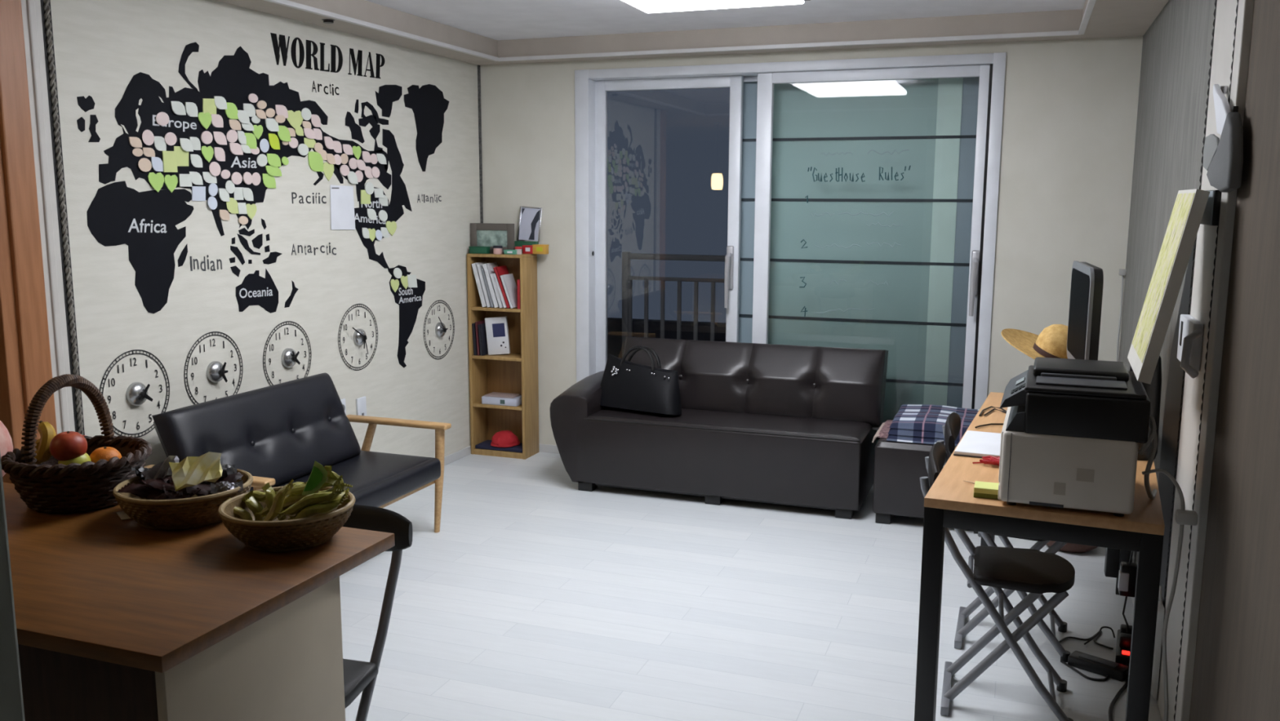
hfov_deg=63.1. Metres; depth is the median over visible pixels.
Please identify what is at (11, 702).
trim
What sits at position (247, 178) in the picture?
paper note
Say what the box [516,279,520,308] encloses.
book
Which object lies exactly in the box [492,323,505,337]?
picture
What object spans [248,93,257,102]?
paper note
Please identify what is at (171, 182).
paper note
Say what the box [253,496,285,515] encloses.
vegetable
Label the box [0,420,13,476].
snack bag
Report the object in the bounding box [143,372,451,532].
seat
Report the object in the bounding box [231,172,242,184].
paper note
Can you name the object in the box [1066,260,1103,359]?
monitor
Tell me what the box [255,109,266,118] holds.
paper note
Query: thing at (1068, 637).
cable
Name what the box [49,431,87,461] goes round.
apple
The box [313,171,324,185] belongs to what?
sticker
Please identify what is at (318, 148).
paper note
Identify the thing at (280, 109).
paper note
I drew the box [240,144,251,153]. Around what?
paper note
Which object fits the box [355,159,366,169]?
paper note
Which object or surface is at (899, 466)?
ottoman
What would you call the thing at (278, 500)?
vegetable
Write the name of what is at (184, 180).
paper note
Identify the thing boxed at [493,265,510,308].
book
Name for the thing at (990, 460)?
ribbon
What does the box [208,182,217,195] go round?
paper note
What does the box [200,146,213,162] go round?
paper note
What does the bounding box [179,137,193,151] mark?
paper note
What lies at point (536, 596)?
floor
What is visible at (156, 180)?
paper note
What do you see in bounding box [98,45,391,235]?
sticker
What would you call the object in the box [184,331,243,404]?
wall clock
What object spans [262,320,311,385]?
wall clock
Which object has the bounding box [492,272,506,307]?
book
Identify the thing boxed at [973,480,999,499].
sticky pad
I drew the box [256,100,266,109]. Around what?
paper note
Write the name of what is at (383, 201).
paper note
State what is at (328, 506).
vegetable
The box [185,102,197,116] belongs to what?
paper note
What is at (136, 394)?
wall clock
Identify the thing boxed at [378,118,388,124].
sticker
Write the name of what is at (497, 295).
book
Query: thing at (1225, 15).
trim
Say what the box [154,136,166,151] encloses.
paper note
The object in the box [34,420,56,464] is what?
banana bunch
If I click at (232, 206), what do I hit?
paper note
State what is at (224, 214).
paper note
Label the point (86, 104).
sticker
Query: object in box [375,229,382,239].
paper note
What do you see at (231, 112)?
paper note
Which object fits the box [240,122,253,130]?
paper note
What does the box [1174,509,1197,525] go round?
clip
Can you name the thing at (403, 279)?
paper note
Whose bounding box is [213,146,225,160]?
paper note
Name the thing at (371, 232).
paper note
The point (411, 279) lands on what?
paper note
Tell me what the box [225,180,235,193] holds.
paper note
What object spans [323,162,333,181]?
paper note
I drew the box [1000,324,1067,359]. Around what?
straw hat
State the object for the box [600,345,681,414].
handbag
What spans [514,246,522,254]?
tin
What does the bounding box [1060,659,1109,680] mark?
cable
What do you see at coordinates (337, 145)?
paper note
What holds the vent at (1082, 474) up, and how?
attached to the printer
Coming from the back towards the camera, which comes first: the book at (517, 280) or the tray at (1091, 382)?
the book at (517, 280)
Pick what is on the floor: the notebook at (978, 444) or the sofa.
the sofa
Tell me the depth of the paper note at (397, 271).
5.45 m
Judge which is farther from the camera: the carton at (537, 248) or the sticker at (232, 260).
the carton at (537, 248)
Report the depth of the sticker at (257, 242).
4.46 m
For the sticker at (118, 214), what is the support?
attached to the wall at (100, 46)
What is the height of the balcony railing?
1.160 m
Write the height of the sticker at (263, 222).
0.049 m
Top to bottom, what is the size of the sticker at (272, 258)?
0.052 m
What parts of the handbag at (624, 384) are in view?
handle, handle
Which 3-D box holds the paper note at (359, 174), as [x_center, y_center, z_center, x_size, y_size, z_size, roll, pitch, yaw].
[-1.376,-0.901,5.101,0.001,0.058,0.072,3,9,20]
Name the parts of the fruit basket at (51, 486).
handle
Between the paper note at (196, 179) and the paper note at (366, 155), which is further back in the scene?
the paper note at (366, 155)
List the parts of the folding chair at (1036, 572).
backrest, leg, leg, seat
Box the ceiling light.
[621,0,810,13]
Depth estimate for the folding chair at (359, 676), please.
2.53 m
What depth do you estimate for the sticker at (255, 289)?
4.47 m
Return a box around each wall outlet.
[340,398,346,414]
[355,395,366,415]
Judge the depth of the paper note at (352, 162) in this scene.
5.04 m
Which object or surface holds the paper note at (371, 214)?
attached to the sticker at (399, 196)
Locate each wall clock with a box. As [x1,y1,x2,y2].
[99,349,169,437]
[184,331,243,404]
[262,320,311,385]
[337,303,377,370]
[423,299,454,359]
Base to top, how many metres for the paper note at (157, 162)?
0.054 m
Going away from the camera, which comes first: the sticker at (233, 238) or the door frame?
the door frame
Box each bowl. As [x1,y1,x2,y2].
[112,468,253,529]
[217,485,355,551]
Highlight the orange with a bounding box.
[89,446,121,462]
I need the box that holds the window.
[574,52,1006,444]
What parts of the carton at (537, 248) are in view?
lid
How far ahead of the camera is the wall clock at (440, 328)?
5.87 m
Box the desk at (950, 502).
[914,391,1164,720]
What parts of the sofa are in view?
armrest, backrest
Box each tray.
[997,482,999,499]
[1035,375,1127,390]
[1040,372,1116,380]
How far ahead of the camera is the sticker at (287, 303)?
4.68 m
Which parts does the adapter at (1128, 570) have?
cord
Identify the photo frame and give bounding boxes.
[470,222,514,253]
[516,206,542,242]
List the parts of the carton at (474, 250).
lid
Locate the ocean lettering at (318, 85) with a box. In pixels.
[311,80,338,95]
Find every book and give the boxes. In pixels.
[471,261,486,306]
[471,322,477,355]
[475,262,490,306]
[475,320,484,355]
[477,323,488,355]
[480,267,493,307]
[481,262,498,307]
[484,315,510,355]
[489,272,502,307]
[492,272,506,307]
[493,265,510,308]
[499,273,517,308]
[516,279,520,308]
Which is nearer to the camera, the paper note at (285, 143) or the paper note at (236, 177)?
the paper note at (236, 177)
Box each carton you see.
[468,245,490,253]
[503,249,516,254]
[514,240,538,253]
[522,244,533,253]
[532,244,549,253]
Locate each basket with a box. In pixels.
[0,373,152,513]
[1046,540,1097,552]
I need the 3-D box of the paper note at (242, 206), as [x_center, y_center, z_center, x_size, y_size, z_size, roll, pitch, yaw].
[-1.659,-0.634,4.347,0.010,0.047,0.052,3,9,20]
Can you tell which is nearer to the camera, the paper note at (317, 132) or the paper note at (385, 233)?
the paper note at (317, 132)
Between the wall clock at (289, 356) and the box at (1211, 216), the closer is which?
the box at (1211, 216)
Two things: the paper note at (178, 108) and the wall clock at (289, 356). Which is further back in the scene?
the wall clock at (289, 356)
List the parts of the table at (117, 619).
panel, panel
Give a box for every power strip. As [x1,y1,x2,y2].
[1067,650,1128,681]
[1115,623,1132,665]
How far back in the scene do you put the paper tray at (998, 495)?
2.66 m
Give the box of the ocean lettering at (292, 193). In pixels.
[291,191,326,203]
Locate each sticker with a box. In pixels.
[76,95,94,111]
[76,116,84,132]
[86,181,193,313]
[88,115,100,142]
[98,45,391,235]
[177,244,187,266]
[178,42,199,91]
[229,257,235,262]
[230,245,244,264]
[230,265,240,276]
[231,236,235,244]
[235,268,278,312]
[236,233,260,254]
[238,227,254,235]
[251,233,262,248]
[261,218,266,229]
[262,251,281,264]
[264,244,270,252]
[266,233,270,240]
[284,280,297,307]
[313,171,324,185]
[333,164,343,183]
[345,111,364,143]
[354,99,358,113]
[354,128,412,268]
[358,115,382,151]
[360,101,379,124]
[375,84,401,117]
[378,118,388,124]
[386,262,425,367]
[404,84,448,171]
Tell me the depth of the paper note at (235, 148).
4.29 m
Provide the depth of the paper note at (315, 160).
4.78 m
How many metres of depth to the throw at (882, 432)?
5.06 m
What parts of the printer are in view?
control panel, scanner lid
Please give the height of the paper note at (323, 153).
0.048 m
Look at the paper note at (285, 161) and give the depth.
4.58 m
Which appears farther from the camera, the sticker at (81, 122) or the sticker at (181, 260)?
the sticker at (181, 260)
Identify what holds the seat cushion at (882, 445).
on the ottoman
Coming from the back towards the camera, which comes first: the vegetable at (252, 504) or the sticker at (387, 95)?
the sticker at (387, 95)
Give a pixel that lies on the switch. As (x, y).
(1123, 651)
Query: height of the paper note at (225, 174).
0.037 m
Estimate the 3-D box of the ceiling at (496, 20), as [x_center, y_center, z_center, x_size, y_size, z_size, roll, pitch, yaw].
[0.018,-1.520,3.717,3.150,0.102,3.650,3,9,20]
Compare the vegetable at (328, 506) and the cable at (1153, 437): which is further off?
the cable at (1153, 437)
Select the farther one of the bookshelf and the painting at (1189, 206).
the bookshelf
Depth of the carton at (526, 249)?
6.09 m
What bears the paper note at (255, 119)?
attached to the sticker at (144, 97)
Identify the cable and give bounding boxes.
[974,422,1003,428]
[978,405,1006,416]
[1058,631,1113,649]
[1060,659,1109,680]
[1084,626,1115,644]
[1108,662,1128,720]
[1116,275,1124,361]
[1129,355,1161,460]
[1137,415,1157,499]
[1142,468,1185,720]
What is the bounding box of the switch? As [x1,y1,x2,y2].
[1121,649,1129,654]
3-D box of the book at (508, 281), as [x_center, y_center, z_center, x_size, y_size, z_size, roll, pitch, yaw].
[-0.756,-0.410,6.136,0.084,0.195,0.130,3,9,20]
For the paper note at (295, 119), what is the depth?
4.63 m
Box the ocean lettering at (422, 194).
[417,194,441,202]
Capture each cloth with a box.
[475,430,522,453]
[1213,84,1231,135]
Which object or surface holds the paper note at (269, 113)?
attached to the sticker at (144, 97)
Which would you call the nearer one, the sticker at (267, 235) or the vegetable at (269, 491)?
the vegetable at (269, 491)
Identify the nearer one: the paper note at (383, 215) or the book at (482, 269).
the paper note at (383, 215)
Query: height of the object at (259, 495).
0.033 m
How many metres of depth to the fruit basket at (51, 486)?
2.50 m
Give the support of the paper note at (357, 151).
attached to the sticker at (144, 97)
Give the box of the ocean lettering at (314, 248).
[291,242,336,255]
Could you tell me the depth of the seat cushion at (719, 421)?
5.29 m
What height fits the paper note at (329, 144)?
0.057 m
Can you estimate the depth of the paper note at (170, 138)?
3.96 m
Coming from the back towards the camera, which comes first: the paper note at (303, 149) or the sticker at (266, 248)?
the paper note at (303, 149)
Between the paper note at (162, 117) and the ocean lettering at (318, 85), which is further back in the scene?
the ocean lettering at (318, 85)
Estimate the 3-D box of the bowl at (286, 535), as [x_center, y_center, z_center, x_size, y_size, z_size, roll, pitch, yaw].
[-0.778,0.354,2.310,0.288,0.084,0.288,1,9,5]
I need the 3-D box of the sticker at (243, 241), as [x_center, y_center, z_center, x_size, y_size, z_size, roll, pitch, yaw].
[-1.653,-0.490,4.405,0.001,0.095,0.136,3,9,20]
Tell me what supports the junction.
attached to the wall at (1236, 677)
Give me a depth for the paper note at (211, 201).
4.18 m
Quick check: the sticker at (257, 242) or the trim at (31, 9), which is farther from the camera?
the sticker at (257, 242)
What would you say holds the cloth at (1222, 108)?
hanging from the wall at (1236, 677)
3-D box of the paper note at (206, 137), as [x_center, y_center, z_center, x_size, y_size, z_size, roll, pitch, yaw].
[-1.720,-0.885,4.138,0.008,0.052,0.062,3,9,20]
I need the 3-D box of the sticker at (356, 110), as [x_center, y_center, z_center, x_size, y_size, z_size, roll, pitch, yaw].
[-1.375,-1.233,5.054,0.001,0.067,0.037,3,9,20]
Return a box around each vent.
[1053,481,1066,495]
[1075,467,1094,482]
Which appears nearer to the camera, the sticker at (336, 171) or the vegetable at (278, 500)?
the vegetable at (278, 500)
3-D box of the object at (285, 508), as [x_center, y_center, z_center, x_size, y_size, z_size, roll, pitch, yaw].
[-0.784,0.330,2.336,0.128,0.061,0.033,2,9,14]
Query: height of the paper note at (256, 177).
0.056 m
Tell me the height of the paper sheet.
0.213 m
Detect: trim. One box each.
[0,453,25,720]
[21,0,75,434]
[43,0,84,435]
[263,0,1096,61]
[477,65,483,222]
[1156,0,1217,700]
[1157,0,1253,720]
[1173,0,1238,719]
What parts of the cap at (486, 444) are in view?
cap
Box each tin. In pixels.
[493,245,502,253]
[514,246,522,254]
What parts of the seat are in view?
armrest, backrest, leg, leg, armrest, seat rail, leg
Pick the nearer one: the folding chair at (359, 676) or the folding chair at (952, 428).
the folding chair at (359, 676)
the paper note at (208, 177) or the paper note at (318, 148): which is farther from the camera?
the paper note at (318, 148)
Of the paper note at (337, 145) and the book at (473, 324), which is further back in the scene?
the book at (473, 324)
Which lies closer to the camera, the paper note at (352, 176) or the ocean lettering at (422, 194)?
the paper note at (352, 176)
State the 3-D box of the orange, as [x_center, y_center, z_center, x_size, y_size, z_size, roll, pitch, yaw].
[-1.345,0.252,2.621,0.076,0.072,0.076,3,9,20]
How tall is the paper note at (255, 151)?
0.036 m
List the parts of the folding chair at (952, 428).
backrest, leg, leg, seat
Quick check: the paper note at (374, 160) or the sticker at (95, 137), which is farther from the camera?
the paper note at (374, 160)
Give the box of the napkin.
[115,511,131,519]
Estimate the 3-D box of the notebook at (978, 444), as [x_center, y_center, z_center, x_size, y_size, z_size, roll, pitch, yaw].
[1.112,0.267,3.281,0.200,0.014,0.320,4,10,24]
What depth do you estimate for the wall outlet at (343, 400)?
5.08 m
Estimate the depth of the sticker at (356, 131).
5.04 m
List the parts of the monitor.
casing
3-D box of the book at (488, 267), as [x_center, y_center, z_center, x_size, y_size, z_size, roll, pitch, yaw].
[-0.855,-0.448,6.166,0.106,0.259,0.130,3,9,20]
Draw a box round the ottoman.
[872,437,977,533]
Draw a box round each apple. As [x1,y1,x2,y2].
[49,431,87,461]
[57,453,91,465]
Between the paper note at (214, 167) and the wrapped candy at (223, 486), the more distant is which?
the paper note at (214, 167)
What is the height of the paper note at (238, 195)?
0.052 m
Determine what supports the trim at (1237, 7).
attached to the wall at (1236, 677)
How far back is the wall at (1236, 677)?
2.41 m
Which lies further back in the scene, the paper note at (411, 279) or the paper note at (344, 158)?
the paper note at (411, 279)
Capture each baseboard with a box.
[444,445,471,466]
[538,443,559,453]
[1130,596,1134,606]
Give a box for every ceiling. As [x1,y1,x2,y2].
[215,0,1168,65]
[365,0,1085,40]
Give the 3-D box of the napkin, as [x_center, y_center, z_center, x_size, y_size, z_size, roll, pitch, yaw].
[-1.208,0.366,2.487,0.064,0.002,0.078,-6,11,-36]
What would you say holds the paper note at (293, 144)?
attached to the sticker at (144, 97)
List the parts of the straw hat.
crown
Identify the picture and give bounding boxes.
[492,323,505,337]
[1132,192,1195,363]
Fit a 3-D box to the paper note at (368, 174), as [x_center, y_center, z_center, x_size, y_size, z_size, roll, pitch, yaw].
[-1.347,-0.933,5.171,0.006,0.058,0.067,3,9,20]
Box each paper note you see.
[128,137,142,147]
[132,147,142,156]
[137,158,151,172]
[142,129,154,145]
[142,147,155,156]
[147,172,164,191]
[151,156,163,171]
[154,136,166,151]
[155,111,168,125]
[161,151,177,172]
[164,132,177,145]
[164,174,177,192]
[170,101,186,115]
[173,146,188,166]
[178,173,191,186]
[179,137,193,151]
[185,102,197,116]
[189,137,200,150]
[189,171,203,184]
[190,154,202,167]
[191,186,205,200]
[197,111,211,129]
[200,130,213,144]
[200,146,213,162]
[202,98,216,115]
[202,172,217,182]
[207,195,217,209]
[208,161,220,176]
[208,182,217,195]
[211,114,223,127]
[213,96,226,109]
[213,131,226,144]
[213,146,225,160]
[217,188,230,201]
[218,209,229,220]
[220,169,230,178]
[224,102,238,119]
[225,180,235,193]
[226,129,237,142]
[226,197,238,213]
[228,119,241,129]
[228,142,243,155]
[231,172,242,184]
[234,186,243,199]
[237,110,249,123]
[237,130,246,144]
[237,202,247,213]
[238,216,248,224]
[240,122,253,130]
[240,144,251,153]
[242,172,253,184]
[242,187,253,200]
[243,103,255,116]
[244,133,256,148]
[245,203,257,219]
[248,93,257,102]
[249,146,259,154]
[251,115,260,123]
[252,124,262,139]
[252,172,261,185]
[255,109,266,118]
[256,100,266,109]
[256,154,267,166]
[259,138,269,152]
[262,173,275,188]
[265,108,275,117]
[265,118,279,131]
[265,165,281,176]
[266,153,280,166]
[268,133,279,149]
[274,115,285,123]
[275,104,288,118]
[277,125,290,141]
[281,141,288,145]
[281,156,288,164]
[286,110,303,129]
[288,128,295,136]
[288,137,297,148]
[294,126,303,135]
[297,143,308,155]
[301,107,311,119]
[302,120,311,128]
[303,128,315,138]
[303,137,315,147]
[307,151,323,171]
[311,114,320,127]
[312,128,322,139]
[314,142,323,152]
[319,149,326,159]
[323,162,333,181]
[324,136,334,149]
[326,153,335,164]
[333,141,342,152]
[333,154,341,164]
[339,164,349,175]
[340,153,348,164]
[342,144,352,155]
[346,171,358,183]
[348,157,356,168]
[351,146,361,159]
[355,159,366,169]
[355,170,363,182]
[360,190,370,204]
[361,151,370,162]
[361,227,368,238]
[364,166,373,177]
[364,182,373,194]
[367,208,377,219]
[368,228,375,241]
[370,153,377,164]
[371,166,379,177]
[373,188,383,197]
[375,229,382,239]
[376,153,386,164]
[378,195,387,205]
[378,209,387,221]
[380,226,389,237]
[385,221,396,235]
[390,279,399,292]
[393,267,401,278]
[400,275,408,288]
[407,274,417,287]
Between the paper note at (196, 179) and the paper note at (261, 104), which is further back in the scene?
the paper note at (261, 104)
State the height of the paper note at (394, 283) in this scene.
0.070 m
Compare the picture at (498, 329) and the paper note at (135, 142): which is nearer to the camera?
the paper note at (135, 142)
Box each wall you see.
[50,0,479,466]
[480,35,1142,444]
[607,317,725,358]
[1118,0,1279,720]
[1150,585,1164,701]
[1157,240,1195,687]
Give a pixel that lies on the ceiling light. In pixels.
(646, 6)
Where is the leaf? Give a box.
[302,461,327,494]
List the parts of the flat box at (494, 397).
box lid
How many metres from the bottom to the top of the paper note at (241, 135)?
0.054 m
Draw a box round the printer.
[997,356,1151,516]
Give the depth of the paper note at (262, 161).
4.45 m
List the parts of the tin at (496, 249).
lid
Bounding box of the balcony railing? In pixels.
[622,251,725,357]
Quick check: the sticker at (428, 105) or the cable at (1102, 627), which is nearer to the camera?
the cable at (1102, 627)
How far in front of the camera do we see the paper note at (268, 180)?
4.49 m
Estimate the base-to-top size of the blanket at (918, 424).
0.102 m
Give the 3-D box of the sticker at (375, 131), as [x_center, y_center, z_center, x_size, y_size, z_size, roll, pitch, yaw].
[-1.337,-1.127,5.176,0.001,0.182,0.197,3,9,20]
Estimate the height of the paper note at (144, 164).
0.051 m
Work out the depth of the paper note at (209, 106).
4.14 m
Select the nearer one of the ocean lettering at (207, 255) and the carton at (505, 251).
the ocean lettering at (207, 255)
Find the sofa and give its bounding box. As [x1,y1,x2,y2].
[549,336,888,519]
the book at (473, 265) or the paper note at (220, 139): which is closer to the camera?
the paper note at (220, 139)
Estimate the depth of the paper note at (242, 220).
4.36 m
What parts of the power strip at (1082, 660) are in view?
label plate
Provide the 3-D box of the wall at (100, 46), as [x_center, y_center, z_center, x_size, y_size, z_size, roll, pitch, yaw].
[-1.516,-0.420,4.977,0.120,2.353,3.174,3,9,20]
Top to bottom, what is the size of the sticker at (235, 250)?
0.083 m
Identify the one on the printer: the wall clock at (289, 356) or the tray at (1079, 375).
the tray at (1079, 375)
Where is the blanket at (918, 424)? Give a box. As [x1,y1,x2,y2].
[886,404,979,445]
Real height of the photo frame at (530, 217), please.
0.213 m
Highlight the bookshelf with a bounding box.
[466,253,538,459]
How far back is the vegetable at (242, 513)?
2.33 m
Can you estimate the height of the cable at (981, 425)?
0.006 m
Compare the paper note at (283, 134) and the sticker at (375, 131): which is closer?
the paper note at (283, 134)
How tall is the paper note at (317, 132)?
0.050 m
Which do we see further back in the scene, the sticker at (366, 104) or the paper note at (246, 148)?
the sticker at (366, 104)
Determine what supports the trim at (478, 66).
attached to the wall at (100, 46)
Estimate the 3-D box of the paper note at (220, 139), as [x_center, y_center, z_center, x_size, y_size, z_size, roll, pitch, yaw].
[-1.694,-0.897,4.206,0.009,0.052,0.067,3,9,20]
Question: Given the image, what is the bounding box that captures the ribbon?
[972,455,999,466]
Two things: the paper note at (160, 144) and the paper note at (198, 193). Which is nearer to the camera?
the paper note at (160, 144)
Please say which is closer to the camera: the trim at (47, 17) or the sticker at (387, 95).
the trim at (47, 17)
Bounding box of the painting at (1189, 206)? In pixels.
[1127,188,1209,384]
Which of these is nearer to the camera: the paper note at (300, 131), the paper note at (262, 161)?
the paper note at (262, 161)
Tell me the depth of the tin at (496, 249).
6.05 m
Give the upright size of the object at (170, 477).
0.031 m
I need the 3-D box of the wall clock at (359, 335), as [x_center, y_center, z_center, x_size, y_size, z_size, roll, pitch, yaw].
[-1.379,-0.115,5.169,0.043,0.332,0.332,3,9,20]
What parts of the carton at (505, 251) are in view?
lid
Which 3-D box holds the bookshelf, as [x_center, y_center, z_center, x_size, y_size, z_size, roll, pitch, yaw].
[-0.816,-0.034,6.236,0.364,1.208,0.193,3,9,20]
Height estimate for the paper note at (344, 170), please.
0.053 m
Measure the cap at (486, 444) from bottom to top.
0.107 m
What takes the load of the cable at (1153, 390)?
on the desk at (950, 502)
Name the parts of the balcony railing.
post, rail, handrail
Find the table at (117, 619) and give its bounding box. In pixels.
[3,482,395,720]
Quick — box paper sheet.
[329,184,355,229]
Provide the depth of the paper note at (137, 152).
3.82 m
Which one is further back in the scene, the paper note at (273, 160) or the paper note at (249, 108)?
the paper note at (273, 160)
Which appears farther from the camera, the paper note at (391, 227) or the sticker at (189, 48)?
the paper note at (391, 227)
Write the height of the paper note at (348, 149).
0.049 m
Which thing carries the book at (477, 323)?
on the bookshelf
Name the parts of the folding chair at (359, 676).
seat, backrest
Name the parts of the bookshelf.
panel, shelf, shelf, shelf, shelf, panel, panel, panel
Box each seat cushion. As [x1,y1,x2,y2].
[587,406,872,443]
[875,437,956,452]
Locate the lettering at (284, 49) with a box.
[270,32,384,78]
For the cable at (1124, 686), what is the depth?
3.22 m
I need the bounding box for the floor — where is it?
[339,451,1161,720]
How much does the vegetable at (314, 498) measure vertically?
0.078 m
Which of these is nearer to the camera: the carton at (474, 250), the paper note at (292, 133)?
the paper note at (292, 133)
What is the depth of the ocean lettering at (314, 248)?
4.81 m
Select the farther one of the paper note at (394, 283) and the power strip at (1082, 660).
the paper note at (394, 283)
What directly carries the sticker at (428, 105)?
attached to the wall at (100, 46)
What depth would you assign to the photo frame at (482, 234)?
6.11 m
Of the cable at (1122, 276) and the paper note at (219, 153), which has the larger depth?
the cable at (1122, 276)
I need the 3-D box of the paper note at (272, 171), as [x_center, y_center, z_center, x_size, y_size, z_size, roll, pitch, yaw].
[-1.587,-0.821,4.515,0.011,0.045,0.094,3,9,20]
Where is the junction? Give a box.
[1118,268,1126,275]
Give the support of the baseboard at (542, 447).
attached to the wall at (1070, 106)
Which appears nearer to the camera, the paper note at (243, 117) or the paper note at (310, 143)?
the paper note at (243, 117)
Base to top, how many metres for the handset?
0.138 m
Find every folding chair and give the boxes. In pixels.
[342,504,413,720]
[920,441,1075,720]
[936,412,1070,662]
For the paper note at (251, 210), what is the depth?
4.40 m
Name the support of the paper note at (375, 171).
attached to the sticker at (144, 97)
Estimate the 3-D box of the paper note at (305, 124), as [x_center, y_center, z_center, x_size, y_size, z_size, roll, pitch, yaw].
[-1.506,-1.065,4.712,0.002,0.032,0.061,3,9,20]
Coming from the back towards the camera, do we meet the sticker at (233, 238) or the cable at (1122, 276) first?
the cable at (1122, 276)
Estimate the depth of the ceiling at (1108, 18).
5.17 m
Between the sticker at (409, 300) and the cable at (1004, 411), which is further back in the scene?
the sticker at (409, 300)
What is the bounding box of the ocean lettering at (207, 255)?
[190,254,222,271]
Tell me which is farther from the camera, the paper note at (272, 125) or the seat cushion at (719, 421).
the seat cushion at (719, 421)
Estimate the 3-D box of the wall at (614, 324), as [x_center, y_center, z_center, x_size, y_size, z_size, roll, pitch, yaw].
[0.904,-0.796,6.818,5.400,2.650,1.750,3,9,20]
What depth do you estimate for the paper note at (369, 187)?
5.18 m
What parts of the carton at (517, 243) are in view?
lid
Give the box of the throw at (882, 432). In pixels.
[871,419,893,442]
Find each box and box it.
[481,391,521,406]
[1200,190,1222,226]
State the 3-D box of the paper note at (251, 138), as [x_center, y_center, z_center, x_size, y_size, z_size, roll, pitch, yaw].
[-1.635,-0.921,4.374,0.004,0.065,0.072,3,9,20]
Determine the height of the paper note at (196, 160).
0.051 m
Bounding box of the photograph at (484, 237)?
[476,230,507,246]
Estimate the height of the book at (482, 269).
0.232 m
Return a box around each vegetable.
[244,489,265,520]
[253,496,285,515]
[275,488,344,515]
[288,493,346,519]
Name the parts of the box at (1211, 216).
plate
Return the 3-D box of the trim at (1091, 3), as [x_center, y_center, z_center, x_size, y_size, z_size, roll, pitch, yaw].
[0.020,-1.366,3.741,3.079,0.018,3.576,3,9,20]
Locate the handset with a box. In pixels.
[1177,314,1204,377]
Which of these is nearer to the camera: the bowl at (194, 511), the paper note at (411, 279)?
the bowl at (194, 511)
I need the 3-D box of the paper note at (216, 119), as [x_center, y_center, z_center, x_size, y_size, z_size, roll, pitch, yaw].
[-1.700,-0.963,4.188,0.004,0.051,0.066,3,9,20]
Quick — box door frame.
[0,0,57,483]
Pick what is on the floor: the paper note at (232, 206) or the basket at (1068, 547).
the basket at (1068, 547)
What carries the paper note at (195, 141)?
attached to the sticker at (144, 97)
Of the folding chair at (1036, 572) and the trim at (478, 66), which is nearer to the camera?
the folding chair at (1036, 572)
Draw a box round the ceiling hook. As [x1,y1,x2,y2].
[321,18,334,23]
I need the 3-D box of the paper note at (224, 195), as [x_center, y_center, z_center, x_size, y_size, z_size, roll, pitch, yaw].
[-1.694,-0.674,4.245,0.008,0.054,0.056,3,9,20]
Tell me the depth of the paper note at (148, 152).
3.87 m
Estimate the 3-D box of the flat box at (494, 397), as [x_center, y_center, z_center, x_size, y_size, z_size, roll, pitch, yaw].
[-0.817,0.231,6.255,0.233,0.054,0.130,3,9,20]
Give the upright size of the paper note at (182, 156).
0.078 m
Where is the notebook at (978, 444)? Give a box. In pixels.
[953,430,1000,457]
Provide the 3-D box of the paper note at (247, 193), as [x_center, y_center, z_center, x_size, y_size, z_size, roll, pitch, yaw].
[-1.646,-0.698,4.376,0.007,0.055,0.059,3,9,20]
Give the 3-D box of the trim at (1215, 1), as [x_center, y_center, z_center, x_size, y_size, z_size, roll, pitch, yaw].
[1.611,-0.080,3.053,0.019,2.291,0.021,5,10,27]
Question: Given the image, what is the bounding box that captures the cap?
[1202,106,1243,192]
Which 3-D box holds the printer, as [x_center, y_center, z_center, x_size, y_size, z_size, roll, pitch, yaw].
[1.135,0.187,2.754,0.343,0.334,0.401,4,9,21]
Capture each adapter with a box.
[1103,547,1120,577]
[1117,551,1137,631]
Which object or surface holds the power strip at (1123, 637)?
on the floor
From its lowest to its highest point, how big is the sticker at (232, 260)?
0.023 m
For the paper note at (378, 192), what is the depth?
5.26 m

